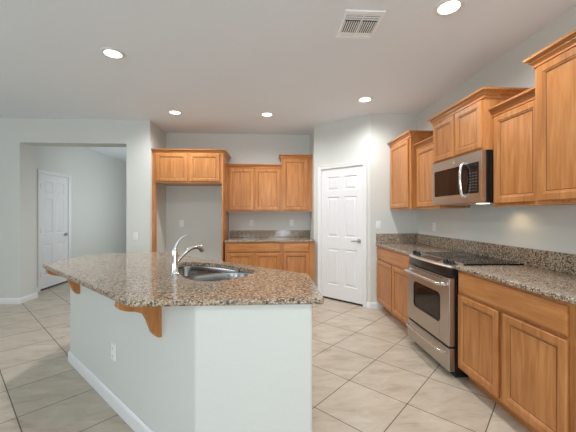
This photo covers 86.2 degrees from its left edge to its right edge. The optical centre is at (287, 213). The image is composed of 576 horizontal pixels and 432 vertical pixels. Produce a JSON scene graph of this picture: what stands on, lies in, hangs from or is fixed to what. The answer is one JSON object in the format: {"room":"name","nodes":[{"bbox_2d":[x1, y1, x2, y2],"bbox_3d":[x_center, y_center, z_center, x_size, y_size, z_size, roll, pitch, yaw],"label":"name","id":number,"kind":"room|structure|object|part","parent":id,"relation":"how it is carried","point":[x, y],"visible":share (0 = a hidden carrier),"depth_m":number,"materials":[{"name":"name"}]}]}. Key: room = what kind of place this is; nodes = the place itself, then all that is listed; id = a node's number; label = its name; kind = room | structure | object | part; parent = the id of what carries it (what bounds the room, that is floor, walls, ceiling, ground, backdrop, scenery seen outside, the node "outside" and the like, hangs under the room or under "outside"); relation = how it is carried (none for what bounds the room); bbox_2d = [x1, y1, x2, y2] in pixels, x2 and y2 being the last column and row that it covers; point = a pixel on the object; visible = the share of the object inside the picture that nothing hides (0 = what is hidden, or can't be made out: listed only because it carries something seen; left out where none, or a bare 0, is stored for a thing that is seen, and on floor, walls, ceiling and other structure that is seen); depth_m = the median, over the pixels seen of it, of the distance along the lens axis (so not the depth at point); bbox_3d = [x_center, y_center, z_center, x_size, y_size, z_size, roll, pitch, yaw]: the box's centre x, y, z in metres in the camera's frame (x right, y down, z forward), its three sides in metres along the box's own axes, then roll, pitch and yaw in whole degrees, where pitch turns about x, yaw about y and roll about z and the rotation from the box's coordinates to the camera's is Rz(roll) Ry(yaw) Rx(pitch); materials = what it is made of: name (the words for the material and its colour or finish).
{"room":"kitchen","nodes":[
{"label":"kitchen","id":0,"kind":"room"},
{"bbox_2d":[0,118,155,297],"bbox_3d":[-4.188,-0.045,4.741,4.160,2.760,0.330,0,0,-3],"label":"wall","id":1,"kind":"structure","parent":0,"point":[20,138],"depth_m":4.66,"materials":[{"name":"white paint"}]},
{"bbox_2d":[0,287,37,303],"bbox_3d":[-5.137,1.292,4.858,2.277,0.085,0.695,0,0,-3],"label":"baseboard","id":2,"kind":"structure","parent":1,"relation":"attached to","point":[34,295],"depth_m":4.58,"materials":[{"name":"white paint"}]},
{"bbox_2d":[133,232,137,239],"bbox_3d":[-2.321,0.335,4.674,0.072,0.116,0.009,0,0,-3],"label":"light switch","id":3,"kind":"object","parent":1,"relation":"attached to","point":[135,234],"visible":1,"depth_m":4.67,"materials":[{"name":"white plastic"}]},
{"bbox_2d":[37,146,125,257],"bbox_3d":[-4.460,-0.045,7.581,0.110,2.760,5.370,0,0,-3],"label":"wall","id":4,"kind":"structure","parent":0,"point":[98,180],"depth_m":6.92,"materials":[{"name":"white paint"}]},
{"bbox_2d":[37,169,70,291],"bbox_3d":[-4.332,0.283,5.685,0.155,2.103,0.868,0,0,-3],"label":"door","id":5,"kind":"structure","parent":4,"relation":"in","point":[53,189],"depth_m":5.64,"materials":[{"name":"white paint"}]},
{"bbox_3d":[-4.310,-0.470,5.528,0.012,0.210,0.215,0,0,-3],"label":"raised panel","id":6,"kind":"part","parent":5,"relation":"part of","materials":[{"name":"white paint"}]},
{"bbox_3d":[-4.310,0.045,5.528,0.012,0.620,0.215,0,0,-3],"label":"raised panel","id":7,"kind":"part","parent":5,"relation":"part of","materials":[{"name":"white paint"}]},
{"bbox_3d":[-4.310,0.818,5.528,0.012,0.565,0.215,0,0,-3],"label":"raised panel","id":8,"kind":"part","parent":5,"relation":"part of","materials":[{"name":"white paint"}]},
{"bbox_3d":[-4.327,-0.470,5.843,0.012,0.210,0.215,0,0,-3],"label":"raised panel","id":9,"kind":"part","parent":5,"relation":"part of","materials":[{"name":"white paint"}]},
{"bbox_3d":[-4.327,0.045,5.843,0.012,0.620,0.215,0,0,-3],"label":"raised panel","id":10,"kind":"part","parent":5,"relation":"part of","materials":[{"name":"white paint"}]},
{"bbox_3d":[-4.327,0.818,5.843,0.012,0.565,0.215,0,0,-3],"label":"raised panel","id":11,"kind":"part","parent":5,"relation":"part of","materials":[{"name":"white paint"}]},
{"bbox_2d":[156,125,165,252],"bbox_3d":[-2.184,-0.045,5.178,0.110,2.760,0.460,0,0,-3],"label":"wall","id":12,"kind":"structure","parent":0,"point":[160,134],"depth_m":5.18,"materials":[{"name":"white paint"}]},
{"bbox_2d":[166,133,309,260],"bbox_3d":[-0.189,-0.045,5.573,4.136,2.760,0.110,0,0,-3],"label":"wall","id":13,"kind":"structure","parent":0,"point":[200,207],"depth_m":5.46,"materials":[{"name":"white paint"}]},
{"bbox_2d":[179,220,183,226],"bbox_3d":[-1.875,0.165,5.420,0.072,0.116,0.009,0,0,-3],"label":"wall outlet","id":14,"kind":"object","parent":13,"relation":"attached to","point":[181,222],"visible":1,"depth_m":5.42,"materials":[{"name":"white plastic"}]},
{"bbox_2d":[226,164,281,211],"bbox_3d":[-0.579,-0.438,5.308,0.925,0.791,0.375,0,0,-3],"label":"upper cabinet","id":15,"kind":"object","parent":13,"relation":"attached to","point":[249,187],"visible":1,"depth_m":5.15,"materials":[{"name":"brown wood"}]},
{"bbox_3d":[-0.783,-0.412,5.145,0.410,0.689,0.018,0,0,-3],"label":"door","id":16,"kind":"part","parent":15,"relation":"part of","materials":[{"name":"brown wood"}]},
{"bbox_3d":[-0.783,-0.412,5.150,0.291,0.570,0.008,0,0,-3],"label":"panel","id":17,"kind":"part","parent":15,"relation":"part of","materials":[{"name":"brown wood"}]},
{"bbox_3d":[-0.570,-0.800,5.143,0.925,0.066,0.046,0,0,-3],"label":"crown molding","id":18,"kind":"part","parent":15,"relation":"part of","materials":[{"name":"brown wood"}]},
{"bbox_3d":[-0.572,-0.046,5.175,0.925,0.008,0.019,0,0,-3],"label":"rail","id":19,"kind":"part","parent":15,"relation":"part of","materials":[{"name":"brown wood"}]},
{"bbox_3d":[-0.343,-0.412,5.169,0.420,0.689,0.018,0,0,-3],"label":"door","id":20,"kind":"part","parent":15,"relation":"part of","materials":[{"name":"brown wood"}]},
{"bbox_3d":[-0.344,-0.412,5.174,0.301,0.570,0.008,0,0,-3],"label":"panel","id":21,"kind":"part","parent":15,"relation":"part of","materials":[{"name":"brown wood"}]},
{"bbox_2d":[230,230,309,236],"bbox_3d":[-0.318,0.352,5.500,1.426,0.124,0.020,0,0,-3],"label":"backsplash","id":22,"kind":"structure","parent":13,"relation":"attached to","point":[233,233],"depth_m":5.49,"materials":[{"name":"stone"}]},
{"bbox_2d":[278,154,312,211],"bbox_3d":[0.121,-0.521,5.346,0.565,0.958,0.375,0,0,-3],"label":"upper cabinet","id":23,"kind":"object","parent":13,"relation":"attached to","point":[296,168],"visible":0.99,"depth_m":5.20,"materials":[{"name":"brown wood"}]},
{"bbox_3d":[0.118,-0.496,5.195,0.410,0.856,0.018,0,0,-3],"label":"door","id":24,"kind":"part","parent":23,"relation":"part of","materials":[{"name":"brown wood"}]},
{"bbox_3d":[0.118,-0.496,5.200,0.291,0.737,0.008,0,0,-3],"label":"panel","id":25,"kind":"part","parent":23,"relation":"part of","materials":[{"name":"brown wood"}]},
{"bbox_3d":[0.121,-0.967,5.346,0.565,0.066,0.375,0,0,-3],"label":"crown molding","id":26,"kind":"part","parent":23,"relation":"part of","materials":[{"name":"brown wood"}]},
{"bbox_3d":[0.151,-0.046,5.215,0.519,0.008,0.019,0,0,-3],"label":"rail","id":27,"kind":"part","parent":23,"relation":"part of","materials":[{"name":"brown wood"}]},
{"bbox_2d":[0,282,529,431],"bbox_3d":[-2.137,1.385,3.337,8.300,0.100,14.300,0,0,-3],"label":"floor","id":28,"kind":"structure","parent":0,"point":[368,375],"depth_m":2.46,"materials":[{"name":"tile"}]},
{"bbox_2d":[45,269,311,431],"bbox_3d":[-0.994,0.888,2.333,2.782,0.894,1.056,0,0,39],"label":"kitchen island","id":29,"kind":"object","parent":28,"relation":"on","point":[229,368],"visible":0.68,"depth_m":1.51,"materials":[{"name":"white paint"}]},
{"bbox_3d":[-1.056,1.288,2.300,0.828,0.095,2.730,0,0,-39],"label":"baseboard","id":30,"kind":"part","parent":29,"relation":"part of","materials":[{"name":"white paint"}]},
{"bbox_2d":[111,342,115,361],"bbox_3d":[-1.212,0.955,2.133,0.072,0.116,0.009,0,0,41],"label":"wall outlet","id":31,"kind":"object","parent":29,"relation":"attached to","point":[113,346],"visible":1,"depth_m":2.12,"materials":[{"name":"white plastic"}]},
{"bbox_2d":[42,252,323,306],"bbox_3d":[-0.936,0.425,2.288,2.711,0.030,1.077,0,0,39],"label":"island countertop","id":32,"kind":"structure","parent":29,"relation":"on","point":[131,279],"depth_m":1.84,"materials":[{"name":"stone"}]},
{"bbox_2d":[170,235,203,274],"bbox_3d":[-0.697,0.276,2.159,0.058,0.267,0.254,0,0,45],"label":"faucet","id":33,"kind":"object","parent":32,"relation":"on","point":[175,259],"visible":1,"depth_m":2.08,"materials":[{"name":"silver metal"}]},
{"bbox_3d":[-0.739,0.193,2.106,0.088,0.101,0.024,0,0,-32],"label":"lever","id":34,"kind":"part","parent":33,"relation":"part of","materials":[{"name":"silver metal"}]},
{"bbox_3d":[-0.696,0.276,2.164,0.034,0.116,0.192,0,0,40],"label":"spout","id":35,"kind":"part","parent":33,"relation":"part of","materials":[{"name":"silver metal"}]},
{"bbox_2d":[178,266,250,280],"bbox_3d":[-0.558,0.538,2.314,0.534,0.194,0.893,0,0,-28],"label":"sink","id":36,"kind":"object","parent":32,"relation":"in","point":[196,273],"visible":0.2,"depth_m":2.36,"materials":[{"name":"silver metal"}]},
{"bbox_3d":[-0.664,0.538,2.483,0.504,0.195,0.497,0,0,-28],"label":"bowl","id":37,"kind":"part","parent":36,"relation":"part of","materials":[{"name":"silver metal"}]},
{"bbox_3d":[-0.445,0.538,2.104,0.535,0.195,0.395,0,0,-37],"label":"bowl","id":38,"kind":"part","parent":36,"relation":"part of","materials":[{"name":"silver metal"}]},
{"bbox_2d":[151,149,230,261],"bbox_3d":[-1.555,0.166,5.098,1.136,2.339,0.685,0,0,-3],"label":"tall cabinet","id":39,"kind":"object","parent":28,"relation":"on","point":[170,167],"visible":0.98,"depth_m":4.79,"materials":[{"name":"brown wood"}]},
{"bbox_3d":[-2.081,0.188,4.798,0.051,2.295,0.050,0,0,-3],"label":"panel","id":40,"kind":"part","parent":39,"relation":"part of","materials":[{"name":"brown wood"}]},
{"bbox_3d":[-1.808,-0.723,4.778,0.473,0.431,0.018,0,0,-3],"label":"door","id":41,"kind":"part","parent":39,"relation":"part of","materials":[{"name":"brown wood"}]},
{"bbox_3d":[-1.808,-0.723,4.783,0.354,0.312,0.008,0,0,-3],"label":"panel","id":42,"kind":"part","parent":39,"relation":"part of","materials":[{"name":"brown wood"}]},
{"bbox_3d":[-1.546,-0.487,4.811,1.016,0.014,0.022,0,0,-3],"label":"rail","id":43,"kind":"part","parent":39,"relation":"part of","materials":[{"name":"brown wood"}]},
{"bbox_3d":[-1.555,-0.971,5.098,1.136,0.066,0.685,0,0,-3],"label":"crown molding","id":44,"kind":"part","parent":39,"relation":"part of","materials":[{"name":"brown wood"}]},
{"bbox_3d":[-1.303,-0.723,4.806,0.463,0.431,0.018,0,0,-3],"label":"door","id":45,"kind":"part","parent":39,"relation":"part of","materials":[{"name":"brown wood"}]},
{"bbox_3d":[-1.304,-0.723,4.811,0.344,0.312,0.008,0,0,-3],"label":"panel","id":46,"kind":"part","parent":39,"relation":"part of","materials":[{"name":"brown wood"}]},
{"bbox_3d":[-1.045,0.188,5.150,0.020,2.295,0.639,0,0,-3],"label":"panel","id":47,"kind":"part","parent":39,"relation":"part of","materials":[{"name":"brown wood"}]},
{"bbox_2d":[225,242,314,283],"bbox_3d":[-0.301,0.890,5.194,1.425,0.889,0.633,0,0,-3],"label":"base cabinet","id":48,"kind":"object","parent":28,"relation":"on","point":[299,257],"visible":0.5,"depth_m":4.89,"materials":[{"name":"brown wood"}]},
{"bbox_3d":[-0.763,0.915,4.861,0.405,0.590,0.018,0,0,-3],"label":"door","id":49,"kind":"part","parent":48,"relation":"part of","materials":[{"name":"brown wood"}]},
{"bbox_3d":[-0.764,0.915,4.865,0.286,0.471,0.008,0,0,-3],"label":"panel","id":50,"kind":"part","parent":48,"relation":"part of","materials":[{"name":"brown wood"}]},
{"bbox_3d":[-0.544,0.532,4.873,0.845,0.135,0.018,0,0,-3],"label":"drawer","id":51,"kind":"part","parent":48,"relation":"part of","materials":[{"name":"brown wood"}]},
{"bbox_3d":[-0.322,0.915,4.885,0.400,0.590,0.018,0,0,-3],"label":"door","id":52,"kind":"part","parent":48,"relation":"part of","materials":[{"name":"brown wood"}]},
{"bbox_3d":[-0.322,0.915,4.890,0.281,0.471,0.008,0,0,-3],"label":"panel","id":53,"kind":"part","parent":48,"relation":"part of","materials":[{"name":"brown wood"}]},
{"bbox_2d":[225,237,314,241],"bbox_3d":[-0.300,0.430,5.190,1.426,0.030,0.641,0,0,-3],"label":"countertop","id":54,"kind":"structure","parent":48,"relation":"on","point":[231,239],"depth_m":5.01,"materials":[{"name":"stone"}]},
{"bbox_3d":[0.130,0.532,4.910,0.405,0.135,0.018,0,0,-3],"label":"drawer","id":55,"kind":"part","parent":48,"relation":"part of","materials":[{"name":"brown wood"}]},
{"bbox_3d":[0.130,0.915,4.910,0.405,0.590,0.018,0,0,-3],"label":"door","id":56,"kind":"part","parent":48,"relation":"part of","materials":[{"name":"brown wood"}]},
{"bbox_3d":[0.130,0.915,4.915,0.286,0.471,0.008,0,0,-3],"label":"panel","id":57,"kind":"part","parent":48,"relation":"part of","materials":[{"name":"brown wood"}]},
{"bbox_2d":[377,246,409,327],"bbox_3d":[1.577,0.890,3.822,0.599,0.889,1.118,0,0,-3],"label":"base cabinet","id":58,"kind":"object","parent":28,"relation":"on","point":[392,280],"visible":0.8,"depth_m":3.75,"materials":[{"name":"brown wood"}]},
{"bbox_3d":[1.272,0.925,4.077,0.018,0.570,0.515,0,0,-3],"label":"door","id":59,"kind":"part","parent":58,"relation":"part of","materials":[{"name":"brown wood"}]},
{"bbox_3d":[1.278,0.925,4.078,0.008,0.451,0.396,0,0,-3],"label":"panel","id":60,"kind":"part","parent":58,"relation":"part of","materials":[{"name":"brown wood"}]},
{"bbox_3d":[1.288,0.543,3.805,0.018,0.153,1.060,0,0,-3],"label":"drawer","id":61,"kind":"part","parent":58,"relation":"part of","materials":[{"name":"brown wood"}]},
{"bbox_3d":[1.302,0.925,3.533,0.018,0.570,0.515,0,0,-3],"label":"door","id":62,"kind":"part","parent":58,"relation":"part of","materials":[{"name":"brown wood"}]},
{"bbox_3d":[1.308,0.925,3.533,0.008,0.451,0.396,0,0,-3],"label":"panel","id":63,"kind":"part","parent":58,"relation":"part of","materials":[{"name":"brown wood"}]},
{"bbox_2d":[376,243,457,254],"bbox_3d":[1.574,0.430,3.823,0.605,0.030,1.117,0,0,-3],"label":"countertop","id":64,"kind":"structure","parent":58,"relation":"on","point":[405,248],"depth_m":3.81,"materials":[{"name":"stone"}]},
{"bbox_2d":[404,250,523,377],"bbox_3d":[1.554,0.855,2.878,0.706,0.960,0.766,0,0,-3],"label":"range","id":65,"kind":"object","parent":28,"relation":"on","point":[432,323],"visible":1,"depth_m":2.70,"materials":[{"name":"silver metal"}]},
{"bbox_3d":[1.240,0.575,2.858,0.077,0.028,0.727,0,0,-3],"label":"handle","id":66,"kind":"part","parent":65,"relation":"part of","materials":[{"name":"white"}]},
{"bbox_3d":[1.249,1.130,2.858,0.063,0.020,0.692,0,0,-3],"label":"handle","id":67,"kind":"part","parent":65,"relation":"part of","materials":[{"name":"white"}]},
{"bbox_3d":[1.300,1.181,2.861,0.046,0.185,0.760,0,0,-3],"label":"storage drawer","id":68,"kind":"part","parent":65,"relation":"part of","materials":[{"name":"silver metal"}]},
{"bbox_3d":[1.300,0.795,2.861,0.046,0.550,0.760,0,0,-3],"label":"oven door","id":69,"kind":"part","parent":65,"relation":"part of","materials":[{"name":"silver metal"}]},
{"bbox_3d":[1.330,0.419,2.863,0.134,0.039,0.760,0,0,-3],"label":"control panel","id":70,"kind":"part","parent":65,"relation":"part of","materials":[{"name":"silver metal"}]},
{"bbox_2d":[420,252,522,264],"bbox_3d":[1.647,0.409,2.883,0.507,0.011,0.766,0,0,-3],"label":"cooktop","id":71,"kind":"object","parent":65,"relation":"in","point":[463,258],"depth_m":2.80,"materials":[{"name":"grey glass"}]},
{"bbox_2d":[458,270,574,431],"bbox_3d":[1.677,0.890,2.021,0.599,0.889,0.950,0,0,-3],"label":"base cabinet","id":72,"kind":"object","parent":28,"relation":"on","point":[516,345],"visible":0.99,"depth_m":1.85,"materials":[{"name":"brown wood"}]},
{"bbox_3d":[1.379,0.925,2.242,0.008,0.451,0.311,0,0,-3],"label":"panel","id":73,"kind":"part","parent":72,"relation":"part of","materials":[{"name":"brown wood"}]},
{"bbox_3d":[1.374,0.925,2.242,0.018,0.570,0.430,0,0,-3],"label":"door","id":74,"kind":"part","parent":72,"relation":"part of","materials":[{"name":"brown wood"}]},
{"bbox_3d":[1.387,0.543,2.006,0.018,0.153,0.903,0,0,-3],"label":"drawer","id":75,"kind":"part","parent":72,"relation":"part of","materials":[{"name":"brown wood"}]},
{"bbox_3d":[1.405,0.925,1.772,0.008,0.451,0.314,0,0,-3],"label":"panel","id":76,"kind":"part","parent":72,"relation":"part of","materials":[{"name":"brown wood"}]},
{"bbox_3d":[1.400,0.925,1.771,0.018,0.570,0.433,0,0,-3],"label":"door","id":77,"kind":"part","parent":72,"relation":"part of","materials":[{"name":"brown wood"}]},
{"bbox_3d":[1.728,0.890,1.096,0.599,0.889,0.900,0,0,-3],"label":"base cabinet","id":78,"kind":"object","parent":28,"relation":"on","visible":0},
{"bbox_2d":[455,265,575,304],"bbox_3d":[1.700,0.430,1.545,0.605,0.030,1.898,0,0,-3],"label":"countertop","id":79,"kind":"structure","parent":78,"relation":"on","point":[561,286],"depth_m":1.98,"materials":[{"name":"stone"}]},
{"bbox_2d":[0,0,575,161],"bbox_3d":[-2.137,-1.475,3.337,8.300,0.100,14.300,0,0,-3],"label":"ceiling","id":80,"kind":"structure","parent":0,"point":[222,64],"depth_m":2.79,"materials":[{"name":"white paint"}]},
{"bbox_2d":[100,47,124,58],"bbox_3d":[-1.550,-1.419,2.727,0.196,0.012,0.196,0,0,-3],"label":"recessed light","id":81,"kind":"object","parent":80,"relation":"in","point":[113,53],"visible":1,"depth_m":2.71,"materials":[{"name":"white paint"}]},
{"bbox_2d":[167,110,181,114],"bbox_3d":[-1.580,-1.419,4.304,0.196,0.012,0.196,0,0,-3],"label":"recessed light","id":82,"kind":"object","parent":80,"relation":"in","point":[175,112],"visible":1,"depth_m":4.29,"materials":[{"name":"white paint"}]},
{"bbox_2d":[260,112,273,116],"bbox_3d":[-0.299,-1.419,4.390,0.196,0.012,0.196,0,0,-3],"label":"recessed light","id":83,"kind":"object","parent":80,"relation":"in","point":[266,114],"visible":1,"depth_m":4.38,"materials":[{"name":"white paint"}]},
{"bbox_2d":[336,10,385,38],"bbox_3d":[0.536,-1.419,2.318,0.285,0.012,0.330,0,0,-3],"label":"ceiling vent","id":84,"kind":"object","parent":80,"relation":"in","point":[356,24],"visible":1,"depth_m":2.30,"materials":[{"name":"white metal"}]},
{"bbox_2d":[357,96,372,101],"bbox_3d":[0.954,-1.419,3.817,0.196,0.012,0.196,0,0,-3],"label":"recessed light","id":85,"kind":"object","parent":80,"relation":"in","point":[363,98],"visible":1,"depth_m":3.80,"materials":[{"name":"white paint"}]},
{"bbox_2d":[433,0,464,15],"bbox_3d":[1.104,-1.419,2.114,0.196,0.012,0.196,0,0,-3],"label":"recessed light","id":86,"kind":"object","parent":80,"relation":"in","point":[444,7],"visible":1,"depth_m":2.11,"materials":[{"name":"white paint"}]},
{"bbox_2d":[310,128,313,238],"bbox_3d":[0.464,-0.045,5.291,0.110,2.760,0.525,0,0,-3],"label":"wall","id":87,"kind":"structure","parent":0,"point":[312,132],"depth_m":5.20,"materials":[{"name":"white paint"}]},
{"bbox_2d":[314,114,369,301],"bbox_3d":[0.831,-0.045,4.733,0.994,2.760,0.110,0,0,42],"label":"wall","id":88,"kind":"structure","parent":0,"point":[346,140],"depth_m":4.67,"materials":[{"name":"white paint"}]},
{"bbox_2d":[318,160,366,307],"bbox_3d":[0.830,0.283,4.704,0.856,2.103,0.155,0,0,42],"label":"door","id":89,"kind":"structure","parent":88,"relation":"in","point":[342,192],"depth_m":4.67,"materials":[{"name":"white paint"}]},
{"bbox_3d":[0.705,-0.470,4.797,0.209,0.210,0.012,0,0,42],"label":"raised panel","id":90,"kind":"part","parent":89,"relation":"part of","materials":[{"name":"white paint"}]},
{"bbox_3d":[0.705,0.045,4.797,0.209,0.620,0.012,0,0,42],"label":"raised panel","id":91,"kind":"part","parent":89,"relation":"part of","materials":[{"name":"white paint"}]},
{"bbox_3d":[0.705,0.818,4.797,0.209,0.565,0.012,0,0,42],"label":"raised panel","id":92,"kind":"part","parent":89,"relation":"part of","materials":[{"name":"white paint"}]},
{"bbox_3d":[0.936,-0.470,4.591,0.209,0.210,0.012,0,0,42],"label":"raised panel","id":93,"kind":"part","parent":89,"relation":"part of","materials":[{"name":"white paint"}]},
{"bbox_3d":[0.936,0.045,4.591,0.209,0.620,0.012,0,0,42],"label":"raised panel","id":94,"kind":"part","parent":89,"relation":"part of","materials":[{"name":"white paint"}]},
{"bbox_3d":[0.936,0.818,4.591,0.209,0.565,0.012,0,0,42],"label":"raised panel","id":95,"kind":"part","parent":89,"relation":"part of","materials":[{"name":"white paint"}]},
{"bbox_2d":[370,113,416,301],"bbox_3d":[1.503,-0.045,4.435,0.682,2.760,0.110,0,0,-3],"label":"wall","id":96,"kind":"structure","parent":0,"point":[384,128],"depth_m":4.37,"materials":[{"name":"white paint"}]},
{"bbox_2d":[367,302,383,308],"bbox_3d":[1.239,1.292,4.361,0.246,0.085,0.044,0,0,6],"label":"baseboard","id":97,"kind":"structure","parent":96,"relation":"attached to","point":[372,305],"depth_m":4.35,"materials":[{"name":"white paint"}]},
{"bbox_2d":[376,221,380,228],"bbox_3d":[1.284,0.155,4.362,0.072,0.116,0.009,0,0,-3],"label":"light switch","id":98,"kind":"object","parent":96,"relation":"attached to","point":[378,223],"visible":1,"depth_m":4.36,"materials":[{"name":"white plastic"}]},
{"bbox_2d":[376,233,417,242],"bbox_3d":[1.547,0.346,4.371,0.600,0.138,0.020,0,0,-3],"label":"backsplash","id":99,"kind":"structure","parent":96,"relation":"attached to","point":[395,237],"depth_m":4.36,"materials":[{"name":"stone"}]},
{"bbox_2d":[387,130,432,209],"bbox_3d":[1.645,-0.528,4.038,0.441,0.943,0.694,0,0,-3],"label":"upper cabinet","id":100,"kind":"object","parent":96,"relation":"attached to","point":[402,150],"visible":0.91,"depth_m":3.88,"materials":[{"name":"brown wood"}]},
{"bbox_3d":[1.459,-0.503,4.053,0.018,0.841,0.555,0,0,-3],"label":"door","id":101,"kind":"part","parent":100,"relation":"part of","materials":[{"name":"brown wood"}]},
{"bbox_3d":[1.464,-0.503,4.053,0.008,0.722,0.436,0,0,-3],"label":"panel","id":102,"kind":"part","parent":100,"relation":"part of","materials":[{"name":"brown wood"}]},
{"bbox_3d":[1.645,-0.967,4.038,0.441,0.066,0.694,0,0,-3],"label":"crown molding","id":103,"kind":"part","parent":100,"relation":"part of","materials":[{"name":"brown wood"}]},
{"bbox_2d":[417,6,575,253],"bbox_3d":[2.118,-0.045,0.517,0.114,2.760,8.000,0,0,-3],"label":"wall","id":104,"kind":"structure","parent":0,"point":[546,227],"depth_m":2.67,"materials":[{"name":"white paint"}]},
{"bbox_2d":[413,136,469,208],"bbox_3d":[1.710,-0.445,3.479,0.371,0.776,0.517,0,0,-3],"label":"upper cabinet","id":105,"kind":"object","parent":104,"relation":"attached to","point":[424,148],"visible":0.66,"depth_m":3.50,"materials":[{"name":"brown wood"}]},
{"bbox_3d":[1.548,-0.800,3.471,0.046,0.066,0.517,0,0,-3],"label":"crown molding","id":106,"kind":"part","parent":105,"relation":"part of","materials":[{"name":"brown wood"}]},
{"bbox_3d":[1.561,-0.420,3.470,0.018,0.674,0.460,0,0,-3],"label":"door","id":107,"kind":"part","parent":105,"relation":"part of","materials":[{"name":"brown wood"}]},
{"bbox_3d":[1.566,-0.420,3.470,0.008,0.555,0.341,0,0,-3],"label":"panel","id":108,"kind":"part","parent":105,"relation":"part of","materials":[{"name":"brown wood"}]},
{"bbox_2d":[427,87,529,163],"bbox_3d":[1.711,-0.750,2.834,0.441,0.476,0.859,0,0,-3],"label":"upper cabinet","id":109,"kind":"object","parent":104,"relation":"attached to","point":[465,127],"visible":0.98,"depth_m":2.63,"materials":[{"name":"brown wood"}]},
{"bbox_3d":[1.522,-0.721,3.008,0.008,0.263,0.234,0,0,-3],"label":"panel","id":110,"kind":"part","parent":109,"relation":"part of","materials":[{"name":"brown wood"}]},
{"bbox_3d":[1.517,-0.721,3.008,0.018,0.382,0.353,0,0,-3],"label":"door","id":111,"kind":"part","parent":109,"relation":"part of","materials":[{"name":"brown wood"}]},
{"bbox_2d":[432,150,492,204],"bbox_3d":[1.697,-0.298,2.833,0.469,0.426,0.760,0,0,-3],"label":"microwave","id":112,"kind":"object","parent":109,"relation":"attached to","point":[467,179],"visible":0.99,"depth_m":2.65,"materials":[{"name":"silver metal"}]},
{"bbox_3d":[1.531,-0.304,2.921,0.030,0.414,0.565,0,0,-3],"label":"door","id":113,"kind":"part","parent":112,"relation":"part of","materials":[{"name":"silver metal"}]},
{"bbox_3d":[1.504,-0.295,2.664,0.067,0.314,0.031,0,0,-17],"label":"handle","id":114,"kind":"part","parent":112,"relation":"part of","materials":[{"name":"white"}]},
{"bbox_3d":[1.552,-0.304,2.542,0.030,0.414,0.194,0,0,-3],"label":"control panel","id":115,"kind":"part","parent":112,"relation":"part of","materials":[{"name":"silver metal"}]},
{"bbox_3d":[1.541,-0.304,2.451,0.003,0.414,0.014,0,0,-3],"label":"edge trim","id":116,"kind":"part","parent":112,"relation":"part of","materials":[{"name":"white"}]},
{"bbox_3d":[1.542,-0.721,2.638,0.008,0.263,0.231,0,0,-3],"label":"panel","id":117,"kind":"part","parent":109,"relation":"part of","materials":[{"name":"brown wood"}]},
{"bbox_3d":[1.537,-0.721,2.637,0.018,0.382,0.350,0,0,-3],"label":"door","id":118,"kind":"part","parent":109,"relation":"part of","materials":[{"name":"brown wood"}]},
{"bbox_3d":[1.711,-0.955,2.834,0.441,0.066,0.859,0,0,-3],"label":"crown molding","id":119,"kind":"part","parent":109,"relation":"part of","materials":[{"name":"brown wood"}]},
{"bbox_2d":[417,234,575,274],"bbox_3d":[1.941,0.346,2.495,0.020,0.138,3.768,0,0,-3],"label":"backsplash","id":120,"kind":"structure","parent":104,"relation":"attached to","point":[550,260],"depth_m":2.65,"materials":[{"name":"stone"}]},
{"bbox_2d":[488,86,575,206],"bbox_3d":[1.780,-0.445,2.219,0.371,0.776,0.462,0,0,-3],"label":"upper cabinet","id":121,"kind":"object","parent":104,"relation":"attached to","point":[514,117],"visible":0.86,"depth_m":2.20,"materials":[{"name":"brown wood"}]},
{"bbox_3d":[1.618,-0.800,2.210,0.046,0.066,0.462,0,0,-3],"label":"crown molding","id":122,"kind":"part","parent":121,"relation":"part of","materials":[{"name":"brown wood"}]},
{"bbox_3d":[1.631,-0.420,2.209,0.018,0.674,0.410,0,0,-3],"label":"door","id":123,"kind":"part","parent":121,"relation":"part of","materials":[{"name":"brown wood"}]},
{"bbox_3d":[1.649,-0.061,2.212,0.019,0.008,0.462,0,0,-3],"label":"rail","id":124,"kind":"part","parent":121,"relation":"part of","materials":[{"name":"brown wood"}]},
{"bbox_3d":[1.636,-0.420,2.209,0.008,0.555,0.291,0,0,-3],"label":"panel","id":125,"kind":"part","parent":121,"relation":"part of","materials":[{"name":"brown wood"}]},
{"bbox_2d":[522,29,575,204],"bbox_3d":[1.780,-0.528,1.584,0.441,0.943,0.892,0,0,-3],"label":"upper cabinet","id":126,"kind":"object","parent":104,"relation":"attached to","point":[554,65],"visible":1,"depth_m":1.82,"materials":[{"name":"brown wood"}]},
{"bbox_3d":[1.780,-0.967,1.584,0.441,0.066,0.892,0,0,-3],"label":"crown molding","id":127,"kind":"part","parent":126,"relation":"part of","materials":[{"name":"brown wood"}]},
{"bbox_3d":[1.614,-0.061,1.575,0.019,0.008,0.800,0,0,-3],"label":"rail","id":128,"kind":"part","parent":126,"relation":"part of","materials":[{"name":"brown wood"}]},
{"bbox_3d":[1.585,-0.503,1.766,0.018,0.841,0.355,0,0,-3],"label":"door","id":129,"kind":"part","parent":126,"relation":"part of","materials":[{"name":"brown wood"}]},
{"bbox_3d":[1.590,-0.503,1.766,0.008,0.722,0.236,0,0,-3],"label":"panel","id":130,"kind":"part","parent":126,"relation":"part of","materials":[{"name":"brown wood"}]}
]}

